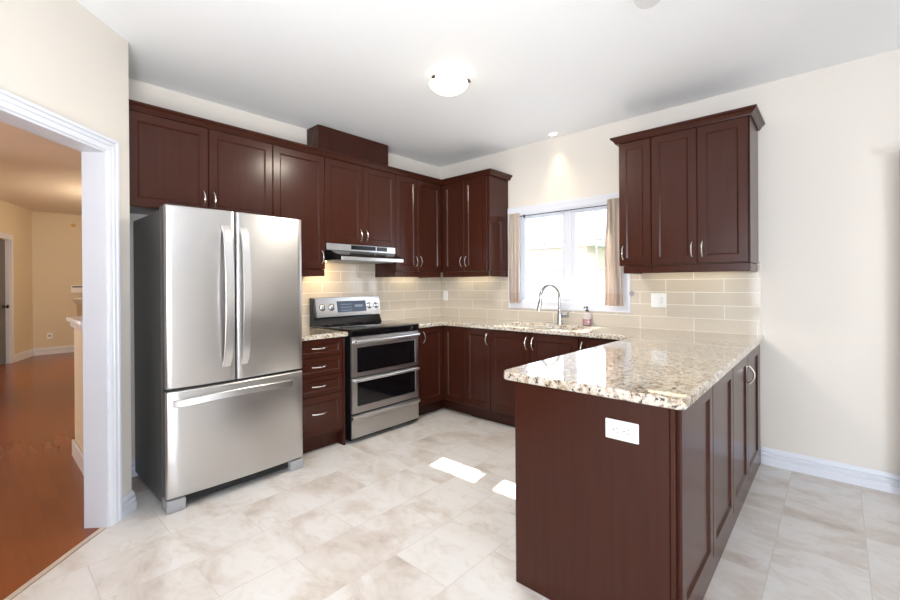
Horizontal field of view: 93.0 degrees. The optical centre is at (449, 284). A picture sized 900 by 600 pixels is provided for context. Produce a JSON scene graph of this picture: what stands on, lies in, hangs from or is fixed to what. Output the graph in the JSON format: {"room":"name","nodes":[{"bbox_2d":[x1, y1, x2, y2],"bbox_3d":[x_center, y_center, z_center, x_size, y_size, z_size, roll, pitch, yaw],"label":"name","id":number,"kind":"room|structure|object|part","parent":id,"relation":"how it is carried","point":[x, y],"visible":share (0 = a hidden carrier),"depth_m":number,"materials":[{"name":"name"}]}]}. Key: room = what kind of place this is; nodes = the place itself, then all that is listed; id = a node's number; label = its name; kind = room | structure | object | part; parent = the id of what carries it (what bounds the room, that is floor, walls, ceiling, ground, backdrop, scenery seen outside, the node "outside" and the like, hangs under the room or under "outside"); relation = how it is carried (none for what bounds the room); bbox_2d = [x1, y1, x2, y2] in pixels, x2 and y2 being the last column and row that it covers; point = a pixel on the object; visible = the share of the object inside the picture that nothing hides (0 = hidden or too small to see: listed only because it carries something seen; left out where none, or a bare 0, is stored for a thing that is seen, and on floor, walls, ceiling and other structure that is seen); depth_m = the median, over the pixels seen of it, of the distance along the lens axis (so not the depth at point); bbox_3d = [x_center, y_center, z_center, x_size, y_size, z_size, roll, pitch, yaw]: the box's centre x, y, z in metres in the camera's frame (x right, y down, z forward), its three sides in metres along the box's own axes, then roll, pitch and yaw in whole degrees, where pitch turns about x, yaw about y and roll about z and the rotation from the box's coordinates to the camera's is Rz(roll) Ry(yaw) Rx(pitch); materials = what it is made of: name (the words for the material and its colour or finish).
{"room":"kitchen","nodes":[
{"label":"kitchen","id":0,"kind":"room"},
{"bbox_2d":[0,200,32,353],"bbox_3d":[-6.780,-0.027,5.850,0.120,2.675,4.500,0,0,-26],"label":"wall","id":1,"kind":"structure","parent":0,"point":[15,220],"depth_m":7.50,"materials":[{"name":"beige paint"}]},
{"bbox_2d":[0,232,14,364],"bbox_3d":[-7.191,0.237,6.717,0.142,2.150,1.040,0,0,-26],"label":"door","id":2,"kind":"structure","parent":1,"relation":"in","point":[7,353],"depth_m":7.09,"materials":[{"name":"white wood"}]},
{"bbox_2d":[32,211,81,348],"bbox_3d":[-7.073,-0.030,8.696,0.120,2.675,2.050,0,0,42],"label":"wall","id":3,"kind":"structure","parent":0,"point":[56,245],"depth_m":8.12,"materials":[{"name":"beige paint"}]},
{"bbox_2d":[15,345,73,361],"bbox_3d":[-7.114,1.243,8.437,0.616,0.130,2.442,0,0,25],"label":"baseboard","id":4,"kind":"structure","parent":3,"relation":"attached to","point":[61,349],"depth_m":7.99,"materials":[{"name":"white wood"}]},
{"bbox_2d":[47,333,51,338],"bbox_3d":[-7.556,0.964,8.064,0.007,0.115,0.075,0,0,42],"label":"wall outlet","id":5,"kind":"object","parent":3,"relation":"attached to","point":[49,335],"visible":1,"depth_m":8.06,"materials":[{"name":"white plastic"}]},
{"bbox_2d":[71,285,81,292],"bbox_3d":[-7.266,0.084,8.366,0.037,0.150,0.240,0,0,42],"label":"control panel","id":6,"kind":"object","parent":3,"relation":"attached to","point":[74,288],"visible":0.56,"depth_m":8.33,"materials":[{"name":"white plastic"}]},
{"bbox_2d":[0,0,131,496],"bbox_3d":[-2.196,-0.046,0.835,1.089,2.675,3.977,0,0,11],"label":"wall","id":7,"kind":"structure","parent":0,"point":[57,56],"depth_m":2.12,"materials":[{"name":"beige paint"}]},
{"bbox_2d":[0,107,108,527],"bbox_3d":[-1.843,0.288,1.510,0.120,2.000,1.527,0,0,-3],"label":"trim","id":8,"kind":"structure","parent":7,"relation":"attached to","point":[93,158],"depth_m":2.26,"materials":[{"name":"white wood"}]},
{"bbox_2d":[0,88,121,525],"bbox_3d":[-1.774,0.254,1.513,0.024,2.068,1.663,0,0,-3],"label":"trim","id":9,"kind":"structure","parent":7,"relation":"attached to","point":[10,101],"depth_m":2.29,"materials":[{"name":"white wood"}]},
{"bbox_2d":[122,490,136,518],"bbox_3d":[-1.978,1.235,2.598,0.088,0.105,0.612,0,0,-41],"label":"baseboard","id":10,"kind":"structure","parent":7,"relation":"attached to","point":[129,503],"depth_m":2.41,"materials":[{"name":"white wood"}]},
{"bbox_2d":[66,316,83,475],"bbox_3d":[-2.603,0.765,3.089,0.650,1.050,0.185,0,0,42],"label":"wall","id":11,"kind":"structure","parent":0,"point":[76,322],"depth_m":3.08,"materials":[{"name":"beige paint"}]},
{"bbox_3d":[-2.593,1.230,3.072,0.616,0.120,0.121,0,0,42],"label":"skirting","id":12,"kind":"part","parent":11,"relation":"part of","materials":[{"name":"white wood"}]},
{"bbox_2d":[73,298,82,315],"bbox_3d":[-4.744,0.744,5.626,1.150,1.110,0.200,0,0,42],"label":"wall","id":13,"kind":"structure","parent":0,"point":[78,301],"depth_m":5.74,"materials":[{"name":"beige paint"}]},
{"bbox_2d":[129,78,439,460],"bbox_3d":[-1.208,-0.057,3.999,0.120,2.675,3.135,0,0,42],"label":"wall","id":14,"kind":"structure","parent":0,"point":[139,91],"depth_m":3.20,"materials":[{"name":"beige paint"}]},
{"bbox_2d":[131,460,137,476],"bbox_3d":[-1.897,1.234,3.127,0.022,0.105,0.865,0,0,42],"label":"baseboard","id":15,"kind":"structure","parent":14,"relation":"attached to","point":[133,473],"depth_m":2.87,"materials":[{"name":"white wood"}]},
{"bbox_2d":[129,110,272,215],"bbox_3d":[-1.764,-0.774,3.017,0.378,0.582,0.901,0,0,42],"label":"upper cabinet","id":16,"kind":"object","parent":14,"relation":"attached to","point":[171,161],"visible":0.91,"depth_m":2.85,"materials":[{"name":"brown wood"}]},
{"bbox_3d":[-1.806,-0.773,2.753,0.020,0.579,0.452,0,0,42],"label":"door","id":17,"kind":"part","parent":16,"relation":"part of","materials":[{"name":"brown wood"}]},
{"bbox_3d":[-1.503,-0.775,3.087,0.020,0.579,0.444,0,0,42],"label":"door","id":18,"kind":"part","parent":16,"relation":"part of","materials":[{"name":"brown wood"}]},
{"bbox_2d":[129,99,512,185],"bbox_3d":[-0.675,-1.099,3.507,0.728,0.051,3.133,0,0,42],"label":"crown molding","id":19,"kind":"structure","parent":16,"relation":"attached to","point":[134,105],"depth_m":3.34,"materials":[{"name":"brown wood"}]},
{"bbox_2d":[272,145,324,276],"bbox_3d":[-1.310,-0.569,3.517,0.378,0.998,0.442,0,0,42],"label":"upper cabinet","id":20,"kind":"object","parent":14,"relation":"attached to","point":[297,176],"visible":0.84,"depth_m":3.45,"materials":[{"name":"brown wood"}]},
{"bbox_3d":[-1.318,-0.099,3.528,0.324,0.058,0.442,0,0,42],"label":"light rail","id":21,"kind":"part","parent":20,"relation":"part of","materials":[{"name":"brown wood"}]},
{"bbox_2d":[324,157,395,247],"bbox_3d":[-0.900,-0.714,3.969,0.378,0.715,0.773,0,0,42],"label":"upper cabinet","id":22,"kind":"object","parent":14,"relation":"attached to","point":[360,201],"visible":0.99,"depth_m":3.83,"materials":[{"name":"brown wood"}]},
{"bbox_3d":[-0.922,-0.713,3.728,0.020,0.712,0.384,0,0,42],"label":"door","id":23,"kind":"part","parent":22,"relation":"part of","materials":[{"name":"brown wood"}]},
{"bbox_2d":[307,124,387,165],"bbox_3d":[-0.951,-1.233,4.057,0.189,0.319,0.780,0,0,42],"label":"duct cover","id":24,"kind":"object","parent":22,"relation":"on","point":[319,136],"visible":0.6,"depth_m":3.92,"materials":[{"name":"brown wood"}]},
{"bbox_2d":[325,243,402,263],"bbox_3d":[-0.846,-0.278,3.925,0.493,0.154,0.755,0,0,42],"label":"range hood","id":25,"kind":"object","parent":22,"relation":"attached to","point":[334,252],"visible":0.7,"depth_m":3.77,"materials":[{"name":"silver metal"}]},
{"bbox_2d":[351,245,375,250],"bbox_3d":[-0.780,-0.330,3.868,0.002,0.038,0.270,0,0,42],"label":"vent","id":26,"kind":"object","parent":25,"relation":"attached to","point":[353,247],"depth_m":3.86,"materials":[{"name":"black metal"}]},
{"bbox_3d":[-0.640,-0.331,4.022,0.002,0.038,0.123,0,0,42],"label":"switch panel","id":27,"kind":"part","parent":25,"relation":"part of","materials":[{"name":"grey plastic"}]},
{"bbox_3d":[-0.662,-0.716,4.015,0.020,0.712,0.384,0,0,42],"label":"door","id":28,"kind":"part","parent":22,"relation":"part of","materials":[{"name":"brown wood"}]},
{"bbox_2d":[302,263,440,326],"bbox_3d":[-0.849,0.005,4.297,0.012,0.735,2.210,0,0,42],"label":"backsplash","id":29,"kind":"structure","parent":14,"relation":"attached to","point":[399,297],"depth_m":4.43,"materials":[{"name":"tile"}]},
{"bbox_2d":[375,174,440,277],"bbox_3d":[-0.424,-0.576,4.494,0.378,0.998,0.637,0,0,42],"label":"upper cabinet","id":30,"kind":"object","parent":14,"relation":"attached to","point":[418,202],"visible":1,"depth_m":4.35,"materials":[{"name":"brown wood"}]},
{"bbox_3d":[-0.433,-0.605,4.267,0.020,0.937,0.287,0,0,42],"label":"door","id":31,"kind":"part","parent":30,"relation":"part of","materials":[{"name":"brown wood"}]},
{"bbox_3d":[-0.433,-0.106,4.505,0.324,0.058,0.637,0,0,42],"label":"light rail","id":32,"kind":"part","parent":30,"relation":"part of","materials":[{"name":"brown wood"}]},
{"bbox_3d":[-0.219,-0.607,4.503,0.020,0.937,0.345,0,0,42],"label":"door","id":33,"kind":"part","parent":30,"relation":"part of","materials":[{"name":"brown wood"}]},
{"bbox_2d":[0,0,899,214],"bbox_3d":[-2.376,-1.435,2.776,16.200,0.100,6.500,0,0,42],"label":"ceiling","id":34,"kind":"structure","parent":0,"point":[365,69],"depth_m":2.66,"materials":[{"name":"white paint"}]},
{"bbox_2d":[429,68,470,95],"bbox_3d":[-0.013,-1.339,2.850,0.268,0.120,0.283,0,0,42],"label":"ceiling light","id":35,"kind":"object","parent":34,"relation":"attached to","point":[445,81],"visible":1,"depth_m":2.78,"materials":[{"name":"white plastic"}]},
{"bbox_2d":[547,132,558,135],"bbox_3d":[0.959,-1.404,3.985,0.104,0.007,0.104,0,0,42],"label":"recessed light","id":36,"kind":"object","parent":34,"relation":"in","point":[549,133],"visible":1,"depth_m":3.97,"materials":[{"name":"white plastic"}]},
{"bbox_2d":[634,0,659,8],"bbox_3d":[0.960,-1.384,2.068,0.132,0.040,0.132,0,0,42],"label":"smoke detector","id":37,"kind":"object","parent":34,"relation":"attached to","point":[642,4],"visible":1,"depth_m":2.08,"materials":[{"name":"white plastic"}]},
{"bbox_2d":[0,352,899,599],"bbox_3d":[-2.360,1.329,2.781,16.200,0.080,6.500,0,0,42],"label":"floor","id":38,"kind":"structure","parent":0,"point":[423,508],"depth_m":2.24,"materials":[{"name":"tile"}]},
{"bbox_2d":[4,527,105,599],"bbox_3d":[-1.797,1.286,1.513,0.024,0.004,1.527,0,0,-3],"label":"trim","id":39,"kind":"structure","parent":38,"relation":"on","point":[99,530],"depth_m":1.95,"materials":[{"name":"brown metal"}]},
{"bbox_2d":[133,204,302,513],"bbox_3d":[-1.546,0.412,2.901,0.821,1.745,0.825,0,0,42],"label":"refrigerator","id":40,"kind":"object","parent":38,"relation":"on","point":[218,293],"visible":1,"depth_m":2.60,"materials":[{"name":"grey metal"}]},
{"bbox_3d":[-1.463,0.069,2.516,0.042,1.038,0.368,0,0,42],"label":"door","id":41,"kind":"part","parent":40,"relation":"part of","materials":[{"name":"silver metal"}]},
{"bbox_3d":[-1.340,0.069,2.580,0.082,0.859,0.046,0,0,42],"label":"handle","id":42,"kind":"part","parent":40,"relation":"part of","materials":[{"name":"silver metal"}]},
{"bbox_3d":[-1.294,0.662,2.640,0.081,0.058,0.710,0,0,42],"label":"handle","id":43,"kind":"part","parent":40,"relation":"part of","materials":[{"name":"silver metal"}]},
{"bbox_3d":[-1.304,0.902,2.686,0.042,0.602,0.825,0,0,42],"label":"freezer drawer","id":44,"kind":"part","parent":40,"relation":"part of","materials":[{"name":"silver metal"}]},
{"bbox_3d":[-1.272,0.068,2.655,0.082,0.859,0.046,0,0,42],"label":"handle","id":45,"kind":"part","parent":40,"relation":"part of","materials":[{"name":"silver metal"}]},
{"bbox_3d":[-1.184,0.066,2.823,0.042,1.038,0.451,0,0,42],"label":"door","id":46,"kind":"part","parent":40,"relation":"part of","materials":[{"name":"silver metal"}]},
{"bbox_2d":[299,336,344,453],"bbox_3d":[-1.196,0.847,3.442,0.638,0.868,0.438,0,0,42],"label":"base cabinet","id":47,"kind":"object","parent":38,"relation":"on","point":[323,360],"visible":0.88,"depth_m":3.28,"materials":[{"name":"brown wood"}]},
{"bbox_3d":[-0.998,0.625,3.250,0.020,0.140,0.412,0,0,42],"label":"drawer","id":48,"kind":"part","parent":47,"relation":"part of","materials":[{"name":"brown wood"}]},
{"bbox_3d":[-0.999,0.484,3.250,0.020,0.129,0.412,0,0,42],"label":"drawer","id":49,"kind":"part","parent":47,"relation":"part of","materials":[{"name":"brown wood"}]},
{"bbox_3d":[-0.998,0.771,3.251,0.020,0.140,0.412,0,0,42],"label":"drawer","id":50,"kind":"part","parent":47,"relation":"part of","materials":[{"name":"brown wood"}]},
{"bbox_3d":[-0.996,0.993,3.251,0.020,0.292,0.412,0,0,42],"label":"drawer","id":51,"kind":"part","parent":47,"relation":"part of","materials":[{"name":"brown wood"}]},
{"bbox_2d":[302,327,347,340],"bbox_3d":[-1.198,0.394,3.449,0.629,0.036,0.450,0,0,42],"label":"countertop","id":52,"kind":"structure","parent":47,"relation":"on","point":[308,333],"depth_m":3.33,"materials":[{"name":"stone"}]},
{"bbox_3d":[-1.067,0.846,3.610,0.604,0.868,0.017,0,0,42],"label":"panel","id":53,"kind":"part","parent":47,"relation":"part of","materials":[{"name":"brown wood"}]},
{"bbox_2d":[310,296,419,440],"bbox_3d":[-0.750,0.696,3.867,0.692,1.163,0.742,0,0,42],"label":"range","id":54,"kind":"object","parent":38,"relation":"on","point":[382,383],"visible":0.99,"depth_m":3.69,"materials":[{"name":"silver metal"}]},
{"bbox_3d":[-0.956,0.205,4.060,0.050,0.178,0.712,0,0,42],"label":"control panel","id":55,"kind":"part","parent":54,"relation":"part of","materials":[{"name":"silver metal"}]},
{"bbox_2d":[312,320,418,336],"bbox_3d":[-0.759,0.388,3.873,0.611,0.056,0.742,0,0,42],"label":"cooktop","id":56,"kind":"object","parent":54,"relation":"in","point":[355,328],"depth_m":3.76,"materials":[{"name":"grey glass"}]},
{"bbox_3d":[-0.542,0.582,3.678,0.014,0.326,0.734,0,0,42],"label":"oven door","id":57,"kind":"part","parent":54,"relation":"part of","materials":[{"name":"silver metal"}]},
{"bbox_3d":[-0.540,0.894,3.678,0.014,0.286,0.734,0,0,42],"label":"oven door","id":58,"kind":"part","parent":54,"relation":"part of","materials":[{"name":"silver metal"}]},
{"bbox_3d":[-0.527,1.139,3.668,0.044,0.185,0.734,0,0,42],"label":"storage drawer","id":59,"kind":"part","parent":54,"relation":"part of","materials":[{"name":"silver metal"}]},
{"bbox_3d":[-0.517,0.767,3.656,0.048,0.025,0.699,0,0,42],"label":"handle","id":60,"kind":"part","parent":54,"relation":"part of","materials":[{"name":"silver metal"}]},
{"bbox_3d":[-0.516,0.457,3.653,0.056,0.033,0.699,0,0,42],"label":"handle","id":61,"kind":"part","parent":54,"relation":"part of","materials":[{"name":"silver metal"}]},
{"bbox_2d":[418,325,470,414],"bbox_3d":[-0.107,0.839,4.461,0.884,0.868,0.977,0,0,42],"label":"base cabinet","id":62,"kind":"object","parent":38,"relation":"on","point":[441,349],"visible":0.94,"depth_m":4.17,"materials":[{"name":"brown wood"}]},
{"bbox_3d":[-0.197,0.778,4.134,0.020,0.728,0.368,0,0,42],"label":"door","id":63,"kind":"part","parent":62,"relation":"part of","materials":[{"name":"brown wood"}]},
{"bbox_3d":[0.046,0.777,4.179,0.275,0.728,0.020,0,0,42],"label":"door","id":64,"kind":"part","parent":62,"relation":"part of","materials":[{"name":"brown wood"}]},
{"bbox_2d":[465,327,495,421],"bbox_3d":[0.446,0.836,4.189,0.298,0.868,0.638,0,0,42],"label":"base cabinet","id":65,"kind":"object","parent":38,"relation":"on","point":[477,340],"visible":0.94,"depth_m":3.99,"materials":[{"name":"brown wood"}]},
{"bbox_2d":[490,328,578,426],"bbox_3d":[0.872,0.834,3.803,0.846,0.868,0.638,0,0,42],"label":"base cabinet","id":66,"kind":"object","parent":38,"relation":"on","point":[509,349],"visible":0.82,"depth_m":3.73,"materials":[{"name":"brown wood"}]},
{"bbox_3d":[0.525,0.775,3.744,0.411,0.728,0.020,0,0,42],"label":"door","id":67,"kind":"part","parent":66,"relation":"part of","materials":[{"name":"brown wood"}]},
{"bbox_3d":[0.839,0.773,3.460,0.430,0.728,0.020,0,0,42],"label":"door","id":68,"kind":"part","parent":66,"relation":"part of","materials":[{"name":"brown wood"}]},
{"bbox_2d":[579,337,618,350],"bbox_3d":[1.357,0.832,3.363,0.460,0.868,0.638,0,0,42],"label":"base cabinet","id":69,"kind":"object","parent":38,"relation":"on","point":[584,342],"visible":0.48,"depth_m":3.24,"materials":[{"name":"brown wood"}]},
{"bbox_2d":[515,355,747,599],"bbox_3d":[0.999,0.836,2.150,0.643,0.868,1.436,0,0,42],"label":"base cabinet","id":70,"kind":"object","parent":38,"relation":"on","point":[599,516],"visible":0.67,"depth_m":1.63,"materials":[{"name":"brown wood"}]},
{"bbox_2d":[384,315,763,409],"bbox_3d":[0.319,0.385,3.239,3.159,0.036,2.211,0,0,42],"label":"countertop","id":71,"kind":"structure","parent":70,"relation":"on","point":[665,368],"depth_m":2.04,"materials":[{"name":"stone"}]},
{"bbox_2d":[519,326,568,329],"bbox_3d":[0.826,0.484,3.761,0.776,0.169,0.374,0,0,42],"label":"sink","id":72,"kind":"object","parent":71,"relation":"in","point":[519,326],"visible":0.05,"depth_m":3.98,"materials":[{"name":"silver metal"}]},
{"bbox_2d":[537,284,569,323],"bbox_3d":[0.914,0.176,3.855,0.323,0.372,0.124,0,0,-13],"label":"faucet","id":73,"kind":"object","parent":71,"relation":"on","point":[560,315],"visible":1,"depth_m":3.87,"materials":[{"name":"silver metal"}]},
{"bbox_3d":[0.901,0.116,3.846,0.265,0.253,0.027,0,0,-32],"label":"spout","id":74,"kind":"part","parent":73,"relation":"part of","materials":[{"name":"silver metal"}]},
{"bbox_3d":[1.051,0.261,3.867,0.091,0.074,0.034,0,0,42],"label":"lever","id":75,"kind":"part","parent":73,"relation":"part of","materials":[{"name":"silver metal"}]},
{"bbox_2d":[583,306,591,324],"bbox_3d":[1.221,0.277,3.807,0.078,0.167,0.078,0,0,42],"label":"soap dispenser","id":76,"kind":"object","parent":71,"relation":"on","point":[585,321],"visible":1,"depth_m":3.78,"materials":[{"name":"pink plastic"}]},
{"bbox_3d":[0.513,0.840,1.636,0.612,0.868,0.018,0,0,42],"label":"panel","id":77,"kind":"part","parent":70,"relation":"part of","materials":[{"name":"brown wood"}]},
{"bbox_2d":[605,418,638,443],"bbox_3d":[0.613,0.522,1.525,0.117,0.070,0.009,0,0,42],"label":"wall outlet","id":78,"kind":"object","parent":70,"relation":"attached to","point":[615,429],"visible":1,"depth_m":1.52,"materials":[{"name":"white plastic"}]},
{"bbox_2d":[612,424,630,437],"bbox_3d":[0.611,0.522,1.523,0.067,0.034,0.003,0,0,42],"label":"receptacle","id":79,"kind":"object","parent":78,"relation":"attached to","point":[618,430],"depth_m":1.52,"materials":[{"name":"white plastic"}]},
{"bbox_3d":[0.745,0.839,1.424,0.015,0.868,0.020,0,0,42],"label":"corner post","id":80,"kind":"part","parent":70,"relation":"part of","materials":[{"name":"brown wood"}]},
{"bbox_3d":[0.924,0.774,1.603,0.020,0.732,0.477,0,0,42],"label":"panel","id":81,"kind":"part","parent":70,"relation":"part of","materials":[{"name":"brown wood"}]},
{"bbox_3d":[1.242,0.772,1.954,0.020,0.732,0.457,0,0,42],"label":"panel","id":82,"kind":"part","parent":70,"relation":"part of","materials":[{"name":"brown wood"}]},
{"bbox_3d":[1.554,0.769,2.299,0.020,0.732,0.463,0,0,42],"label":"panel","id":83,"kind":"part","parent":70,"relation":"part of","materials":[{"name":"brown wood"}]},
{"bbox_2d":[744,344,760,501],"bbox_3d":[1.740,0.830,2.936,0.668,0.868,0.720,0,0,42],"label":"base cabinet","id":84,"kind":"object","parent":38,"relation":"on","point":[754,453],"visible":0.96,"depth_m":2.68,"materials":[{"name":"brown wood"}]},
{"bbox_3d":[1.752,0.525,2.480,0.036,0.109,0.012,0,0,42],"label":"handle","id":85,"kind":"part","parent":84,"relation":"part of","materials":[{"name":"silver metal"}]},
{"bbox_3d":[1.871,0.767,2.648,0.020,0.732,0.467,0,0,42],"label":"door","id":86,"kind":"part","parent":84,"relation":"part of","materials":[{"name":"brown wood"}]},
{"bbox_2d":[440,49,899,474],"bbox_3d":[2.903,-0.079,2.489,8.240,2.675,0.150,0,0,42],"label":"wall","id":87,"kind":"structure","parent":0,"point":[829,138],"depth_m":2.81,"materials":[{"name":"beige paint"}]},
{"bbox_2d":[441,175,507,276],"bbox_3d":[0.121,-0.580,4.649,0.977,0.998,0.378,0,0,42],"label":"upper cabinet","id":88,"kind":"object","parent":87,"relation":"attached to","point":[474,212],"visible":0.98,"depth_m":4.38,"materials":[{"name":"brown wood"}]},
{"bbox_3d":[0.040,-0.608,4.525,0.290,0.937,0.020,0,0,42],"label":"door","id":89,"kind":"part","parent":88,"relation":"part of","materials":[{"name":"brown wood"}]},
{"bbox_3d":[0.261,-0.110,4.546,0.629,0.056,0.324,0,0,42],"label":"light rail","id":90,"kind":"part","parent":88,"relation":"part of","materials":[{"name":"brown wood"}]},
{"bbox_3d":[0.260,-0.609,4.326,0.298,0.937,0.020,0,0,42],"label":"door","id":91,"kind":"part","parent":88,"relation":"part of","materials":[{"name":"brown wood"}]},
{"bbox_3d":[0.493,-0.610,4.345,0.018,0.942,0.328,0,0,42],"label":"panel","id":92,"kind":"part","parent":88,"relation":"part of","materials":[{"name":"brown wood"}]},
{"bbox_2d":[508,192,630,312],"bbox_3d":[1.120,-0.276,4.086,1.239,1.029,0.176,0,0,42],"label":"window","id":93,"kind":"structure","parent":87,"relation":"in","point":[570,300],"depth_m":4.08,"materials":[{"name":"white"}]},
{"bbox_3d":[0.947,-0.276,4.301,0.480,0.837,0.040,0,0,42],"label":"sash","id":94,"kind":"part","parent":93,"relation":"part of","materials":[{"name":"white"}]},
{"bbox_2d":[520,205,606,217],"bbox_3d":[1.048,-0.688,4.016,1.125,0.030,0.018,0,0,42],"label":"curtain rod","id":95,"kind":"object","parent":93,"relation":"attached to","point":[599,205],"visible":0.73,"depth_m":4.01,"materials":[{"name":"grey metal"}]},
{"bbox_2d":[508,213,519,302],"bbox_3d":[0.655,-0.269,4.329,0.138,0.905,0.046,0,0,42],"label":"window curtain","id":96,"kind":"object","parent":95,"relation":"hanging from","point":[514,219],"visible":1,"depth_m":4.33,"materials":[{"name":"beige fabric"}]},
{"bbox_2d":[605,198,622,305],"bbox_3d":[1.400,-0.277,3.654,0.153,0.915,0.046,0,0,42],"label":"window curtain","id":97,"kind":"object","parent":95,"relation":"hanging from","point":[613,271],"visible":0.88,"depth_m":3.66,"materials":[{"name":"beige fabric"}]},
{"bbox_3d":[1.152,-0.277,4.121,1.071,0.861,0.070,0,0,42],"label":"frame","id":98,"kind":"part","parent":93,"relation":"part of","materials":[{"name":"white"}]},
{"bbox_3d":[1.351,-0.278,3.935,0.480,0.837,0.040,0,0,42],"label":"sash","id":99,"kind":"part","parent":93,"relation":"part of","materials":[{"name":"white"}]},
{"bbox_2d":[441,262,760,334],"bbox_3d":[1.045,0.104,4.065,3.105,0.515,0.012,0,0,42],"label":"backsplash","id":100,"kind":"structure","parent":87,"relation":"attached to","point":[729,301],"depth_m":3.44,"materials":[{"name":"tile"}]},
{"bbox_2d":[443,291,447,300],"bbox_3d":[-0.053,0.130,5.046,0.072,0.114,0.009,0,0,42],"label":"light switch","id":101,"kind":"object","parent":100,"relation":"attached to","point":[445,293],"visible":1,"depth_m":5.04,"materials":[{"name":"white plastic"}]},
{"bbox_2d":[651,293,666,307],"bbox_3d":[1.691,0.127,3.465,0.117,0.114,0.009,0,0,42],"label":"wall outlet","id":102,"kind":"object","parent":100,"relation":"attached to","point":[657,299],"visible":1,"depth_m":3.46,"materials":[{"name":"white plastic"}]},
{"bbox_2d":[660,296,663,304],"bbox_3d":[1.709,0.127,3.445,0.034,0.066,0.003,0,0,42],"label":"receptacle","id":103,"kind":"object","parent":102,"relation":"attached to","point":[661,297],"depth_m":3.44,"materials":[{"name":"grey plastic"}]},
{"bbox_2d":[619,138,651,273],"bbox_3d":[1.507,-0.586,3.351,0.233,0.998,0.416,0,0,42],"label":"upper cabinet","id":104,"kind":"object","parent":87,"relation":"attached to","point":[635,225],"visible":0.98,"depth_m":3.22,"materials":[{"name":"brown wood"}]},
{"bbox_3d":[1.535,-0.115,3.357,0.204,0.056,0.374,0,0,42],"label":"light rail","id":105,"kind":"part","parent":104,"relation":"part of","materials":[{"name":"brown wood"}]},
{"bbox_2d":[651,116,758,272],"bbox_3d":[1.821,-0.587,3.074,0.598,0.998,0.428,0,0,42],"label":"upper cabinet","id":106,"kind":"object","parent":87,"relation":"attached to","point":[704,179],"visible":1,"depth_m":2.92,"materials":[{"name":"brown wood"}]},
{"bbox_3d":[1.595,-0.615,3.049,0.295,0.937,0.020,0,0,42],"label":"door","id":107,"kind":"part","parent":106,"relation":"part of","materials":[{"name":"brown wood"}]},
{"bbox_2d":[610,104,764,146],"bbox_3d":[1.726,-1.112,3.157,0.931,0.051,0.428,0,0,42],"label":"crown molding","id":108,"kind":"structure","parent":106,"relation":"attached to","point":[753,111],"depth_m":2.94,"materials":[{"name":"brown wood"}]},
{"bbox_3d":[1.833,-0.116,3.087,0.596,0.056,0.374,0,0,42],"label":"light rail","id":109,"kind":"part","parent":106,"relation":"part of","materials":[{"name":"brown wood"}]},
{"bbox_3d":[1.814,-0.616,2.850,0.291,0.937,0.020,0,0,42],"label":"door","id":110,"kind":"part","parent":106,"relation":"part of","materials":[{"name":"brown wood"}]},
{"bbox_3d":[2.057,-0.617,2.894,0.007,0.941,0.378,0,0,42],"label":"panel","id":111,"kind":"part","parent":106,"relation":"part of","materials":[{"name":"brown wood"}]},
{"bbox_2d":[761,446,899,494],"bbox_3d":[2.592,1.202,2.664,1.063,0.115,0.022,0,0,42],"label":"baseboard","id":112,"kind":"structure","parent":87,"relation":"attached to","point":[842,472],"depth_m":2.76,"materials":[{"name":"white wood"}]},
{"bbox_3d":[12.658,1.570,19.201,28.000,0.200,30.000,0,0,42],"label":"ground","id":113,"kind":"structure","parent":0,"visible":0},
{"bbox_2d":[528,278,604,297],"bbox_3d":[5.502,0.651,12.204,10.900,1.750,0.130,0,0,42],"label":"fence","id":114,"kind":"object","parent":113,"relation":"on","point":[585,288],"visible":0.07,"depth_m":13.55,"materials":[{"name":"grey wood"}]},
{"bbox_3d":[2.825,0.662,14.610,0.100,1.750,0.100,0,0,42],"label":"post","id":115,"kind":"part","parent":114,"relation":"part of","materials":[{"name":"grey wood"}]},
{"bbox_3d":[5.526,0.630,12.230,10.700,1.190,0.020,0,0,42],"label":"rail","id":116,"kind":"part","parent":114,"relation":"part of","materials":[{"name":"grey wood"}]},
{"bbox_3d":[4.159,0.657,13.402,0.100,1.750,0.100,0,0,42],"label":"post","id":117,"kind":"part","parent":114,"relation":"part of","materials":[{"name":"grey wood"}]},
{"bbox_2d":[528,210,606,280],"bbox_3d":[5.068,-0.938,21.338,7.700,4.900,7.800,0,0,42],"label":"house","id":118,"kind":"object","parent":113,"relation":"on","point":[586,228],"visible":0.11,"depth_m":17.60,"materials":[{"name":"grey"}]},
{"bbox_3d":[3.464,-0.072,18.000,1.040,1.040,0.010,0,0,42],"label":"pane","id":119,"kind":"part","parent":118,"relation":"part of","materials":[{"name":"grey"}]}
]}

